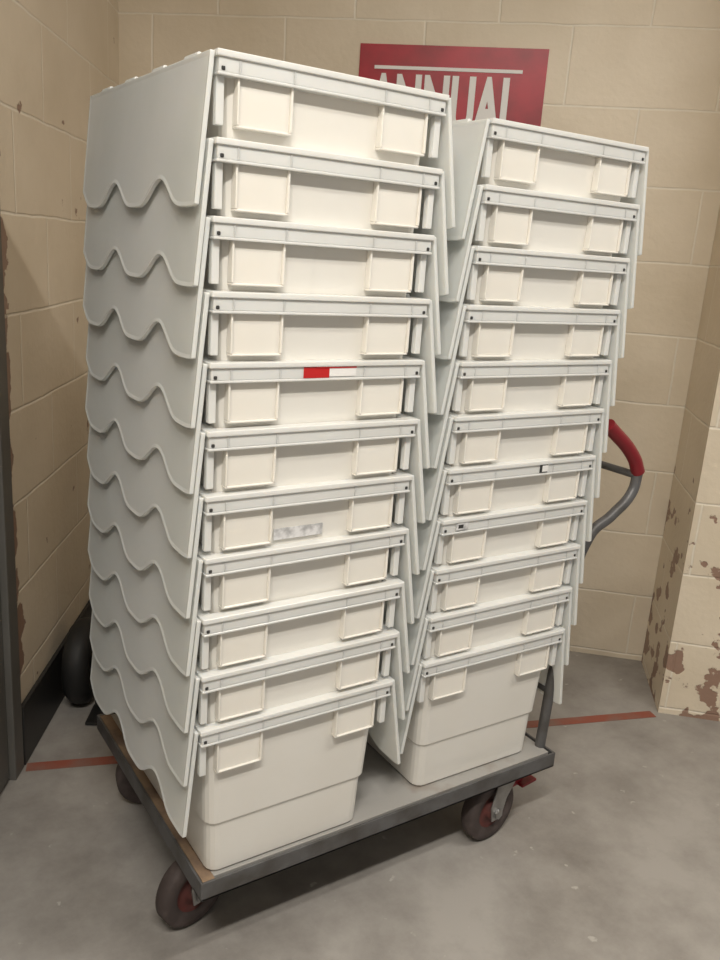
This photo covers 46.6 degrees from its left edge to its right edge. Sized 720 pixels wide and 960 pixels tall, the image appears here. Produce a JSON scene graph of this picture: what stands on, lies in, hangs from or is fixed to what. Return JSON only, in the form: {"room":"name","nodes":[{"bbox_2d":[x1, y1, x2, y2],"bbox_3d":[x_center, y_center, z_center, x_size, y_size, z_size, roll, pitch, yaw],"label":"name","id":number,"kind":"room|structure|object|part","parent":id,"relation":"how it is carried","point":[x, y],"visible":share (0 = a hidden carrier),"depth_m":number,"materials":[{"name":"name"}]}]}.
{"room":"storage room","nodes":[
{"label":"storage room","id":0,"kind":"room"},
{"bbox_2d":[0,0,118,703],"bbox_3d":[-0.857,-0.815,2.344,0.100,2.900,1.170,3,15,-4],"label":"wall","id":1,"kind":"structure","parent":0,"point":[55,55],"depth_m":2.20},
{"bbox_2d":[21,599,91,764],"bbox_3d":[-0.894,0.503,2.702,0.011,0.169,1.165,3,15,-4],"label":"baseboard","id":2,"kind":"structure","parent":1,"relation":"attached to","point":[44,698],"depth_m":2.29,"materials":[{"name":"black rubber"}]},
{"bbox_2d":[0,651,719,959],"bbox_3d":[-0.144,1.045,1.322,6.400,0.052,5.800,-6,18,-33],"label":"floor","id":3,"kind":"structure","parent":0,"point":[612,852],"depth_m":1.89,"materials":[{"name":"concrete"}]},
{"bbox_2d":[61,617,102,724],"bbox_3d":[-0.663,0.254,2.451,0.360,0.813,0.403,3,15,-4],"label":"wheel","id":4,"kind":"object","parent":3,"relation":"on","point":[77,651],"visible":0.2,"depth_m":2.37,"materials":[{"name":"black rubber"}]},
{"bbox_3d":[-0.683,0.679,2.409,0.190,0.008,0.100,3,15,-4],"label":"toe plate","id":5,"kind":"part","parent":4,"relation":"part of","materials":[{"name":"black metal"}]},
{"bbox_2d":[97,419,644,927],"bbox_3d":[0.007,0.320,1.996,1.157,1.016,0.647,-6,18,-33],"label":"trolley","id":6,"kind":"object","parent":3,"relation":"on","point":[385,800],"visible":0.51,"depth_m":1.83,"materials":[{"name":"grey metal"}]},
{"bbox_2d":[90,652,400,869],"bbox_3d":[-0.266,0.490,1.803,0.471,0.332,0.585,-6,18,-33],"label":"crate","id":7,"kind":"object","parent":6,"relation":"on","point":[260,782],"visible":0.51,"depth_m":1.58,"materials":[{"name":"plastic"}]},
{"bbox_2d":[90,611,404,786],"bbox_3d":[-0.258,0.391,1.772,0.471,0.332,0.585,-6,18,-33],"label":"crate","id":8,"kind":"object","parent":7,"relation":"on","point":[232,691],"visible":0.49,"depth_m":1.53,"materials":[{"name":"plastic"}]},
{"bbox_2d":[89,566,409,732],"bbox_3d":[-0.250,0.290,1.743,0.471,0.332,0.585,-6,18,-33],"label":"crate","id":9,"kind":"object","parent":8,"relation":"on","point":[245,634],"visible":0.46,"depth_m":1.50,"materials":[{"name":"plastic"}]},
{"bbox_2d":[88,518,413,676],"bbox_3d":[-0.244,0.189,1.718,0.471,0.332,0.585,-6,18,-33],"label":"crate","id":10,"kind":"object","parent":9,"relation":"on","point":[224,581],"visible":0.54,"depth_m":1.47,"materials":[{"name":"plastic"}]},
{"bbox_2d":[87,468,419,618],"bbox_3d":[-0.235,0.089,1.687,0.471,0.332,0.585,-6,18,-33],"label":"crate","id":11,"kind":"object","parent":10,"relation":"on","point":[228,521],"visible":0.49,"depth_m":1.44,"materials":[{"name":"plastic"}]},
{"bbox_2d":[87,413,424,557],"bbox_3d":[-0.227,-0.011,1.656,0.471,0.332,0.585,-6,18,-33],"label":"crate","id":12,"kind":"object","parent":11,"relation":"on","point":[251,457],"visible":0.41,"depth_m":1.41,"materials":[{"name":"plastic"}]},
{"bbox_2d":[85,355,429,493],"bbox_3d":[-0.221,-0.112,1.631,0.471,0.332,0.585,-6,18,-33],"label":"crate","id":13,"kind":"object","parent":12,"relation":"on","point":[231,393],"visible":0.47,"depth_m":1.38,"materials":[{"name":"plastic"}]},
{"bbox_2d":[86,288,436,428],"bbox_3d":[-0.210,-0.211,1.600,0.471,0.332,0.585,-6,18,-33],"label":"crate","id":14,"kind":"object","parent":13,"relation":"on","point":[233,325],"visible":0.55,"depth_m":1.36,"materials":[{"name":"plastic"}]},
{"bbox_2d":[83,216,440,358],"bbox_3d":[-0.206,-0.312,1.572,0.471,0.332,0.585,-6,18,-33],"label":"crate","id":15,"kind":"object","parent":14,"relation":"on","point":[238,254],"visible":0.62,"depth_m":1.31,"materials":[{"name":"plastic"}]},
{"bbox_2d":[83,137,448,296],"bbox_3d":[-0.195,-0.412,1.542,0.471,0.332,0.585,-6,18,-33],"label":"crate","id":16,"kind":"object","parent":15,"relation":"on","point":[241,178],"visible":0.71,"depth_m":1.31,"materials":[{"name":"plastic"}]},
{"bbox_2d":[83,48,454,228],"bbox_3d":[-0.187,-0.519,1.512,0.471,0.332,0.585,-6,18,-33],"label":"crate","id":17,"kind":"object","parent":16,"relation":"on","point":[146,130],"visible":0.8,"depth_m":1.27,"materials":[{"name":"plastic"}]},
{"bbox_3d":[-0.086,0.633,2.033,0.911,0.038,0.647,-6,18,-33],"label":"deck frame","id":18,"kind":"part","parent":6,"relation":"part of","materials":[{"name":"paint"}]},
{"bbox_2d":[367,623,564,785],"bbox_3d":[0.133,0.441,2.089,0.472,0.332,0.585,-6,18,-32],"label":"crate","id":19,"kind":"object","parent":6,"relation":"on","point":[471,708],"visible":0.42,"depth_m":1.86,"materials":[{"name":"plastic"}]},
{"bbox_2d":[402,583,572,710],"bbox_3d":[0.142,0.342,2.060,0.472,0.332,0.585,-6,18,-32],"label":"crate","id":20,"kind":"object","parent":19,"relation":"on","point":[455,630],"visible":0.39,"depth_m":1.79,"materials":[{"name":"plastic"}]},
{"bbox_2d":[407,540,580,664],"bbox_3d":[0.154,0.243,2.034,0.472,0.332,0.585,-6,18,-32],"label":"crate","id":21,"kind":"object","parent":20,"relation":"on","point":[466,583],"visible":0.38,"depth_m":1.77,"materials":[{"name":"plastic"}]},
{"bbox_2d":[412,497,586,618],"bbox_3d":[0.161,0.143,2.005,0.472,0.332,0.585,-6,18,-32],"label":"crate","id":22,"kind":"object","parent":21,"relation":"on","point":[467,537],"visible":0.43,"depth_m":1.74,"materials":[{"name":"plastic"}]},
{"bbox_2d":[417,452,595,569],"bbox_3d":[0.172,0.045,1.977,0.472,0.332,0.585,-6,18,-32],"label":"crate","id":23,"kind":"object","parent":22,"relation":"on","point":[468,489],"visible":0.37,"depth_m":1.71,"materials":[{"name":"plastic"}]},
{"bbox_2d":[423,405,603,520],"bbox_3d":[0.182,-0.054,1.948,0.472,0.332,0.585,-6,18,-32],"label":"crate","id":24,"kind":"object","parent":23,"relation":"on","point":[479,438],"visible":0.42,"depth_m":1.68,"materials":[{"name":"plastic"}]},
{"bbox_2d":[427,357,611,468],"bbox_3d":[0.191,-0.153,1.920,0.472,0.332,0.585,-6,18,-32],"label":"crate","id":25,"kind":"object","parent":24,"relation":"on","point":[476,386],"visible":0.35,"depth_m":1.65,"materials":[{"name":"plastic"}]},
{"bbox_2d":[434,303,620,414],"bbox_3d":[0.199,-0.252,1.891,0.472,0.332,0.585,-6,18,-32],"label":"crate","id":26,"kind":"object","parent":25,"relation":"on","point":[484,332],"visible":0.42,"depth_m":1.62,"materials":[{"name":"plastic"}]},
{"bbox_2d":[435,245,629,359],"bbox_3d":[0.210,-0.351,1.863,0.472,0.332,0.585,-6,18,-32],"label":"crate","id":27,"kind":"object","parent":26,"relation":"on","point":[493,275],"visible":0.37,"depth_m":1.59,"materials":[{"name":"plastic"}]},
{"bbox_2d":[439,184,639,308],"bbox_3d":[0.221,-0.450,1.834,0.472,0.332,0.585,-6,18,-32],"label":"crate","id":28,"kind":"object","parent":27,"relation":"on","point":[500,216],"visible":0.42,"depth_m":1.56,"materials":[{"name":"plastic"}]},
{"bbox_2d":[446,118,648,255],"bbox_3d":[0.228,-0.553,1.805,0.472,0.332,0.585,-6,18,-32],"label":"crate","id":29,"kind":"object","parent":28,"relation":"on","point":[491,151],"visible":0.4,"depth_m":1.51,"materials":[{"name":"plastic"}]},
{"bbox_3d":[0.547,0.328,2.015,0.234,0.707,0.025,-6,18,-33],"label":"handle","id":30,"kind":"part","parent":6,"relation":"part of","materials":[{"name":"paint"}]},
{"bbox_2d":[118,0,719,660],"bbox_3d":[0.585,-0.821,2.740,2.876,2.900,0.100,6,15,9],"label":"wall","id":31,"kind":"structure","parent":0,"point":[646,73],"depth_m":2.64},
{"bbox_2d":[359,43,548,125],"bbox_3d":[0.276,-1.148,2.656,0.588,0.420,0.007,6,15,9],"label":"poster","id":32,"kind":"object","parent":31,"relation":"attached to","point":[480,83],"visible":0.34,"depth_m":2.62,"materials":[{"name":"red paper"}]},
{"bbox_2d":[641,207,719,720],"bbox_3d":[1.515,-0.655,2.370,0.900,2.900,0.358,6,15,9],"label":"wall","id":33,"kind":"structure","parent":0,"point":[680,660],"depth_m":2.57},
{"bbox_3d":[-0.726,-1.579,0.957,0.100,0.685,1.104,3,15,-4],"label":"wall","id":34,"kind":"structure","parent":0,"visible":0},
{"bbox_2d":[0,599,8,792],"bbox_3d":[-0.775,-0.149,1.349,0.095,2.130,0.970,3,15,-4],"label":"door","id":35,"kind":"structure","parent":34,"relation":"in","point":[4,767],"depth_m":2.03,"materials":[{"name":"grey paint"}]},
{"bbox_2d":[0,216,23,779],"bbox_3d":[-0.830,-0.181,1.337,0.130,2.210,1.100,3,15,-4],"label":"frame","id":36,"kind":"object","parent":34,"relation":"attached to","point":[8,592],"visible":1,"depth_m":1.98,"materials":[{"name":"grey paint"}]}
]}

